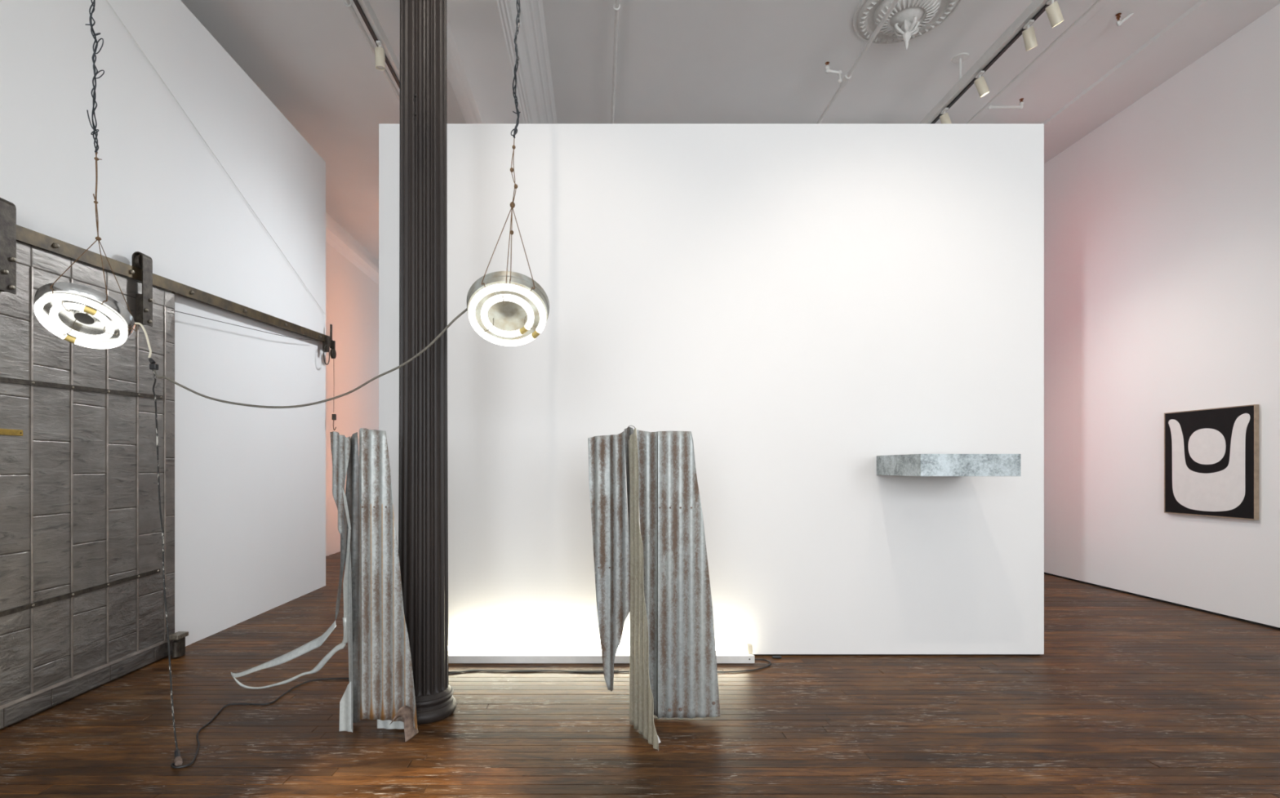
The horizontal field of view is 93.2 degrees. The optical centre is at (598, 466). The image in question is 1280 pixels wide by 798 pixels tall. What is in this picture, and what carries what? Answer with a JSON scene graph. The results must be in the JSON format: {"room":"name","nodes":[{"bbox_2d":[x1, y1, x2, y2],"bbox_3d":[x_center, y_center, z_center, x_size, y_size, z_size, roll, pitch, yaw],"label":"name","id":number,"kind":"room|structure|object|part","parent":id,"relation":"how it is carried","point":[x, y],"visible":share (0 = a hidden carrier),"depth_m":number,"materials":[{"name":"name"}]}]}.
{"room":"museum","nodes":[
{"label":"museum","id":0,"kind":"room"},
{"bbox_2d":[0,0,325,645],"bbox_3d":[-4.020,-1.175,1.330,1.120,5.370,12.660,0,0,0],"label":"wall","id":1,"kind":"structure","parent":0,"point":[250,482],"depth_m":5.33,"materials":[{"name":"white paint"}]},
{"bbox_2d":[16,224,328,341],"bbox_3d":[-3.406,-1.423,4.590,0.108,0.430,5.980,0,0,0],"label":"door track","id":2,"kind":"object","parent":1,"relation":"attached to","point":[25,235],"visible":1,"depth_m":4.60,"materials":[{"name":"metal"}]},
{"bbox_2d":[0,197,174,728],"bbox_3d":[-3.384,-0.043,3.605,0.146,3.062,2.470,0,0,0],"label":"door","id":3,"kind":"structure","parent":2,"relation":"hanging from","point":[82,603],"depth_m":3.94,"materials":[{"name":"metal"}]},
{"bbox_3d":[-3.387,-0.201,3.412,0.004,0.035,0.283,0,0,0],"label":"name plate","id":4,"kind":"part","parent":3,"relation":"part of","materials":[{"name":"gold metal"}]},
{"bbox_2d":[171,309,316,340],"bbox_3d":[-3.360,-1.375,5.997,0.006,0.287,2.484,0,0,0],"label":"steel cable","id":5,"kind":"object","parent":2,"relation":"attached to","point":[171,309],"visible":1,"depth_m":5.61,"materials":[{"name":"metal"}]},
{"bbox_3d":[-3.423,-1.516,6.240,0.074,0.204,2.680,0,0,0],"label":"plate","id":6,"kind":"part","parent":2,"relation":"part of","materials":[{"name":"metal"}]},
{"bbox_2d":[322,324,336,364],"bbox_3d":[-3.360,-1.528,7.518,0.080,0.535,0.287,0,0,0],"label":"pulley block","id":7,"kind":"object","parent":2,"relation":"attached to","point":[329,343],"visible":1,"depth_m":7.55,"materials":[{"name":"metal"}]},
{"bbox_2d":[332,382,336,430],"bbox_3d":[-3.351,-0.959,7.655,0.048,0.990,0.040,0,0,0],"label":"weight","id":8,"kind":"object","parent":7,"relation":"hanging from","point":[334,415],"visible":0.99,"depth_m":7.65,"materials":[{"name":"metal"}]},
{"bbox_2d":[106,0,324,313],"bbox_3d":[-3.440,-2.826,5.320,0.007,1.819,4.558,0,0,0],"label":"steel cable","id":9,"kind":"object","parent":1,"relation":"attached to","point":[106,0],"visible":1,"depth_m":5.21,"materials":[{"name":"white steel"}]},
{"bbox_2d":[325,212,378,555],"bbox_3d":[-4.700,-1.395,5.000,0.200,5.810,20.000,0,0,0],"label":"wall","id":10,"kind":"structure","parent":0,"point":[352,297],"depth_m":11.06,"materials":[{"name":"white paint"}]},
{"bbox_2d":[325,221,378,284],"bbox_3d":[-4.530,-3.910,11.300,0.140,0.220,7.400,0,0,0],"label":"trim","id":11,"kind":"structure","parent":10,"relation":"attached to","point":[333,237],"depth_m":11.00,"materials":[{"name":"white paint"}]},
{"bbox_2d":[0,551,1279,797],"bbox_3d":[0.835,1.560,5.000,11.270,0.120,20.400,0,0,0],"label":"floor","id":12,"kind":"structure","parent":0,"point":[1127,695],"depth_m":3.48,"materials":[{"name":"brown wood"}]},
{"bbox_2d":[173,748,182,765],"bbox_3d":[-2.158,1.486,3.098,0.034,0.034,0.165,0,0,-37],"label":"plug","id":13,"kind":"object","parent":12,"relation":"on","point":[178,759],"visible":0.92,"depth_m":3.05,"materials":[{"name":"black paint"}]},
{"bbox_2d":[168,631,188,657],"bbox_3d":[-3.328,1.407,4.780,0.085,0.185,0.130,0,0,0],"label":"floor guide","id":14,"kind":"object","parent":12,"relation":"on","point":[179,637],"visible":0.96,"depth_m":4.75,"materials":[{"name":"metal"}]},
{"bbox_3d":[-3.333,1.425,4.803,0.055,0.150,0.065,0,0,0],"label":"post","id":15,"kind":"part","parent":14,"relation":"part of","materials":[{"name":"metal"}]},
{"bbox_2d":[170,676,348,768],"bbox_3d":[-1.871,1.494,3.886,0.672,0.010,1.730,0,0,35],"label":"extension cord","id":16,"kind":"object","parent":12,"relation":"on","point":[172,764],"visible":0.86,"depth_m":3.80,"materials":[{"name":"black rubber"}]},
{"bbox_2d":[231,427,418,741],"bbox_3d":[-1.599,0.642,3.505,1.220,1.720,0.203,0,0,19],"label":"sculpture","id":17,"kind":"object","parent":12,"relation":"on","point":[380,686],"visible":1,"depth_m":3.39,"materials":[{"name":"grey metal"}]},
{"bbox_2d":[398,0,456,724],"bbox_3d":[-1.070,-1.100,3.690,0.539,5.200,0.539,0,0,-14],"label":"fluted column","id":18,"kind":"structure","parent":12,"relation":"on","point":[423,472],"depth_m":3.58,"materials":[{"name":"black metal"}]},
{"bbox_2d":[448,669,618,673],"bbox_3d":[-0.474,1.494,4.440,1.239,0.008,0.073,0,0,-3],"label":"lamp cord","id":19,"kind":"object","parent":12,"relation":"on","point":[468,669],"visible":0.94,"depth_m":4.43,"materials":[{"name":"black rubber"}]},
{"bbox_2d":[448,643,754,662],"bbox_3d":[-0.029,1.435,4.670,2.440,0.126,0.121,0,0,0],"label":"light fixture","id":20,"kind":"object","parent":12,"relation":"on","point":[456,654],"visible":0.5,"depth_m":4.62,"materials":[{"name":"white plastic"}]},
{"bbox_2d":[448,658,771,672],"bbox_3d":[0.120,1.494,4.439,2.426,0.009,0.260,0,0,-7],"label":"lamp cord","id":21,"kind":"object","parent":12,"relation":"on","point":[755,659],"visible":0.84,"depth_m":4.42,"materials":[{"name":"black rubber"}]},
{"bbox_2d":[587,425,720,751],"bbox_3d":[0.281,0.628,3.620,0.663,1.755,0.599,0,0,44],"label":"sculpture","id":22,"kind":"object","parent":12,"relation":"on","point":[658,573],"visible":1,"depth_m":3.60,"materials":[{"name":"metal"}]},
{"bbox_2d":[772,655,782,657],"bbox_3d":[1.400,1.493,4.750,0.070,0.014,0.030,0,0,0],"label":"plug","id":23,"kind":"object","parent":12,"relation":"on","point":[773,656],"visible":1,"depth_m":4.74,"materials":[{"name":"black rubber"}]},
{"bbox_2d":[180,0,1200,261],"bbox_3d":[0.835,-4.400,5.000,11.270,0.200,20.400,0,0,0],"label":"ceiling","id":24,"kind":"structure","parent":0,"point":[678,61],"depth_m":6.45,"materials":[{"name":"paint"}]},
{"bbox_2d":[33,0,151,357],"bbox_3d":[-2.834,-2.458,3.355,0.497,3.684,0.420,0,0,31],"label":"lamp","id":25,"kind":"object","parent":24,"relation":"hanging from","point":[79,314],"visible":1,"depth_m":3.34,"materials":[{"name":"white metal"}]},
{"bbox_2d":[63,334,75,343],"bbox_3d":[-3.006,-0.729,3.436,0.035,0.050,0.065,0,0,41],"label":"socket","id":26,"kind":"object","parent":25,"relation":"attached to","point":[70,338],"depth_m":3.43,"materials":[{"name":"gold metal"}]},
{"bbox_2d":[83,306,97,315],"bbox_3d":[-2.765,-0.848,3.285,0.035,0.048,0.060,0,0,43],"label":"socket","id":27,"kind":"object","parent":25,"relation":"attached to","point":[89,309],"depth_m":3.28,"materials":[{"name":"gold metal"}]},
{"bbox_2d":[148,357,158,369],"bbox_3d":[-2.507,-0.581,3.400,0.047,0.068,0.028,0,0,0],"label":"connector","id":28,"kind":"object","parent":25,"relation":"hanging from","point":[153,366],"visible":1,"depth_m":3.39,"materials":[{"name":"black plastic"}]},
{"bbox_2d":[152,369,177,751],"bbox_3d":[-2.332,0.453,3.244,0.477,2.000,0.022,0,0,41],"label":"cord","id":29,"kind":"object","parent":28,"relation":"hanging from","point":[154,383],"visible":1,"depth_m":3.24,"materials":[{"name":"rubber"}]},
{"bbox_2d":[153,0,549,408],"bbox_3d":[-1.387,-2.314,3.232,2.245,3.974,0.408,0,0,0],"label":"lamp","id":30,"kind":"object","parent":24,"relation":"hanging from","point":[507,308],"depth_m":3.19,"materials":[{"name":"white metal"}]},
{"bbox_3d":[-1.586,-0.608,3.338,1.850,0.561,0.043,0,0,5],"label":"power cord","id":31,"kind":"part","parent":30,"relation":"part of","materials":[{"name":"grey rubber"}]},
{"bbox_2d":[519,326,528,334],"bbox_3d":[-0.403,-0.744,3.273,0.061,0.050,0.035,0,0,33],"label":"socket","id":32,"kind":"object","parent":30,"relation":"attached to","point":[523,330],"depth_m":3.26,"materials":[{"name":"gold metal"}]},
{"bbox_2d":[531,328,540,338],"bbox_3d":[-0.341,-0.729,3.297,0.065,0.054,0.035,0,0,42],"label":"socket","id":33,"kind":"object","parent":30,"relation":"attached to","point":[535,332],"depth_m":3.29,"materials":[{"name":"gold metal"}]},
{"bbox_2d":[344,0,399,102],"bbox_3d":[-2.270,-4.234,5.000,0.066,0.133,19.800,0,0,0],"label":"pipe","id":34,"kind":"object","parent":24,"relation":"hanging from","point":[348,3],"visible":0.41,"depth_m":5.88,"materials":[{"name":"white metal"}]},
{"bbox_2d":[352,0,399,88],"bbox_3d":[-2.030,-4.110,7.550,0.159,0.380,9.900,0,0,0],"label":"track","id":35,"kind":"object","parent":24,"relation":"hanging from","point":[364,7],"visible":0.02,"depth_m":5.52,"materials":[{"name":"white metal"}]},
{"bbox_2d":[374,40,385,71],"bbox_3d":[-2.030,-3.811,5.608,0.087,0.219,0.103,0,0,0],"label":"track spotlight","id":36,"kind":"object","parent":35,"relation":"hanging from","point":[379,51],"visible":1,"depth_m":5.58,"materials":[{"name":"white metal"}]},
{"bbox_3d":[-2.030,-3.877,5.603,0.036,0.085,0.090,0,0,0],"label":"stem","id":37,"kind":"part","parent":36,"relation":"part of","materials":[{"name":"white metal"}]},
{"bbox_2d":[446,0,557,124],"bbox_3d":[-1.090,-4.000,5.000,1.140,0.600,20.000,0,0,0],"label":"ceiling beam","id":38,"kind":"structure","parent":24,"relation":"attached to","point":[481,54],"depth_m":5.76,"materials":[{"name":"paint"}]},
{"bbox_2d":[610,0,620,124],"bbox_3d":[0.165,-4.239,5.000,0.064,0.122,19.800,0,0,0],"label":"pipe","id":39,"kind":"object","parent":24,"relation":"hanging from","point":[616,6],"visible":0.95,"depth_m":6.16,"materials":[{"name":"white metal"}]},
{"bbox_2d":[815,0,899,124],"bbox_3d":[2.497,-4.130,5.000,0.240,0.223,19.800,0,0,0],"label":"pipe","id":40,"kind":"object","parent":24,"relation":"hanging from","point":[842,82],"visible":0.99,"depth_m":6.21,"materials":[{"name":"white metal"}]},
{"bbox_2d":[852,0,962,49],"bbox_3d":[2.885,-4.103,5.660,0.940,0.395,0.940,0,0,0],"label":"ceiling medallion","id":41,"kind":"object","parent":24,"relation":"attached to","point":[909,20],"visible":0.97,"depth_m":5.65,"materials":[{"name":"paint"}]},
{"bbox_2d":[918,0,1055,124],"bbox_3d":[3.800,-4.110,7.550,0.159,0.380,9.900,0,0,0],"label":"track","id":42,"kind":"object","parent":24,"relation":"hanging from","point":[1036,8],"visible":0.5,"depth_m":5.91,"materials":[{"name":"white metal"}]},
{"bbox_2d":[939,107,951,124],"bbox_3d":[3.821,-3.810,6.645,0.144,0.221,0.103,0,0,0],"label":"track spotlight","id":43,"kind":"object","parent":42,"relation":"hanging from","point":[944,118],"visible":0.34,"depth_m":6.61,"materials":[{"name":"white metal"}]},
{"bbox_3d":[3.800,-3.877,6.639,0.036,0.085,0.090,0,0,0],"label":"stem","id":44,"kind":"part","parent":43,"relation":"part of","materials":[{"name":"white metal"}]},
{"bbox_3d":[3.800,-4.160,6.350,0.023,0.280,0.024,0,0,0],"label":"hanger rod","id":45,"kind":"part","parent":42,"relation":"part of","materials":[{"name":"white metal"}]},
{"bbox_3d":[3.800,-4.294,6.350,0.159,0.012,0.159,0,0,0],"label":"ceiling plate","id":46,"kind":"part","parent":42,"relation":"part of","materials":[{"name":"white metal"}]},
{"bbox_2d":[973,71,989,97],"bbox_3d":[3.821,-3.810,6.027,0.145,0.221,0.096,0,0,0],"label":"track spotlight","id":47,"kind":"object","parent":42,"relation":"hanging from","point":[980,84],"visible":1,"depth_m":6.00,"materials":[{"name":"white metal"}]},
{"bbox_3d":[3.800,-3.877,6.024,0.036,0.085,0.090,0,0,0],"label":"stem","id":48,"kind":"part","parent":47,"relation":"part of","materials":[{"name":"white metal"}]},
{"bbox_2d":[1022,19,1037,51],"bbox_3d":[3.820,-3.811,5.357,0.154,0.219,0.094,0,0,-36],"label":"track spotlight","id":49,"kind":"object","parent":42,"relation":"hanging from","point":[1028,34],"visible":1,"depth_m":5.33,"materials":[{"name":"white metal"}]},
{"bbox_3d":[3.800,-3.877,5.342,0.036,0.085,0.090,0,0,0],"label":"stem","id":50,"kind":"part","parent":49,"relation":"part of","materials":[{"name":"white metal"}]},
{"bbox_2d":[1044,0,1063,27],"bbox_3d":[3.825,-3.811,5.067,0.157,0.218,0.096,0,0,-16],"label":"track spotlight","id":51,"kind":"object","parent":42,"relation":"hanging from","point":[1054,13],"visible":1,"depth_m":5.04,"materials":[{"name":"white metal"}]},
{"bbox_3d":[3.800,-3.877,5.060,0.036,0.085,0.090,0,0,0],"label":"stem","id":52,"kind":"part","parent":51,"relation":"part of","materials":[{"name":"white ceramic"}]},
{"bbox_2d":[965,0,1101,124],"bbox_3d":[4.616,-4.135,5.000,0.455,0.116,19.800,0,0,0],"label":"pipe","id":53,"kind":"object","parent":24,"relation":"hanging from","point":[1021,103],"visible":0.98,"depth_m":6.37,"materials":[{"name":"white metal"}]},
{"bbox_2d":[968,0,1111,124],"bbox_3d":[4.670,-4.290,5.000,0.100,0.020,20.000,0,0,0],"label":"trim","id":54,"kind":"structure","parent":24,"relation":"attached to","point":[1102,3],"depth_m":6.30,"materials":[{"name":"paint"}]},
{"bbox_2d":[1115,13,1133,26],"bbox_3d":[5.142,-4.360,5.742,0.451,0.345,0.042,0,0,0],"label":"sprinkler","id":55,"kind":"object","parent":24,"relation":"attached to","point":[1118,23],"visible":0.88,"depth_m":5.73,"materials":[{"name":"white metal"}]},
{"bbox_2d":[378,124,1044,653],"bbox_3d":[0.896,-0.620,4.880,5.286,4.216,0.160,0,0,0],"label":"wall","id":56,"kind":"structure","parent":0,"point":[812,304],"depth_m":4.80,"materials":[{"name":"white paint"}]},
{"bbox_2d":[753,653,1039,655],"bbox_3d":[0.896,1.496,4.880,5.246,0.018,0.120,0,0,0],"label":"baseboard","id":57,"kind":"structure","parent":56,"relation":"attached to","point":[753,654],"depth_m":4.82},
{"bbox_2d":[876,453,1020,475],"bbox_3d":[2.549,-0.013,4.470,0.686,0.153,0.660,0,0,0],"label":"shelf","id":58,"kind":"object","parent":56,"relation":"attached to","point":[908,464],"visible":1,"depth_m":4.14,"materials":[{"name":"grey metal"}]},
{"bbox_3d":[2.549,0.061,4.471,0.686,0.003,0.657,0,0,0],"label":"plate","id":59,"kind":"part","parent":58,"relation":"part of","materials":[{"name":"grey metal"}]},
{"bbox_3d":[2.208,-0.013,4.471,0.003,0.147,0.657,0,0,0],"label":"plate","id":60,"kind":"part","parent":58,"relation":"part of","materials":[{"name":"grey metal"}]},
{"bbox_3d":[2.549,-0.013,4.141,0.686,0.153,0.003,0,0,0],"label":"plate","id":61,"kind":"part","parent":58,"relation":"part of","materials":[{"name":"grey metal"}]},
{"bbox_2d":[1044,4,1279,626],"bbox_3d":[6.370,-1.411,5.000,0.200,5.778,20.000,0,0,0],"label":"wall","id":62,"kind":"structure","parent":0,"point":[1162,222],"depth_m":6.70,"materials":[{"name":"white paint"}]},
{"bbox_2d":[1041,0,1279,163],"bbox_3d":[5.910,-4.282,5.000,0.720,0.035,20.000,0,0,0],"label":"trim","id":63,"kind":"structure","parent":62,"relation":"attached to","point":[1208,24],"depth_m":6.42,"materials":[{"name":"paint"}]},
{"bbox_2d":[1044,572,1279,629],"bbox_3d":[6.376,1.494,5.000,0.188,0.031,20.000,0,0,0],"label":"baseboard","id":64,"kind":"structure","parent":62,"relation":"attached to","point":[1064,577],"depth_m":6.59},
{"bbox_2d":[1164,404,1258,519],"bbox_3d":[6.248,-0.046,6.196,0.040,1.097,0.921,0,0,0],"label":"abstract painting","id":65,"kind":"object","parent":62,"relation":"attached to","point":[1211,455],"visible":1,"depth_m":6.12,"materials":[{"name":"black paint"}]}
]}

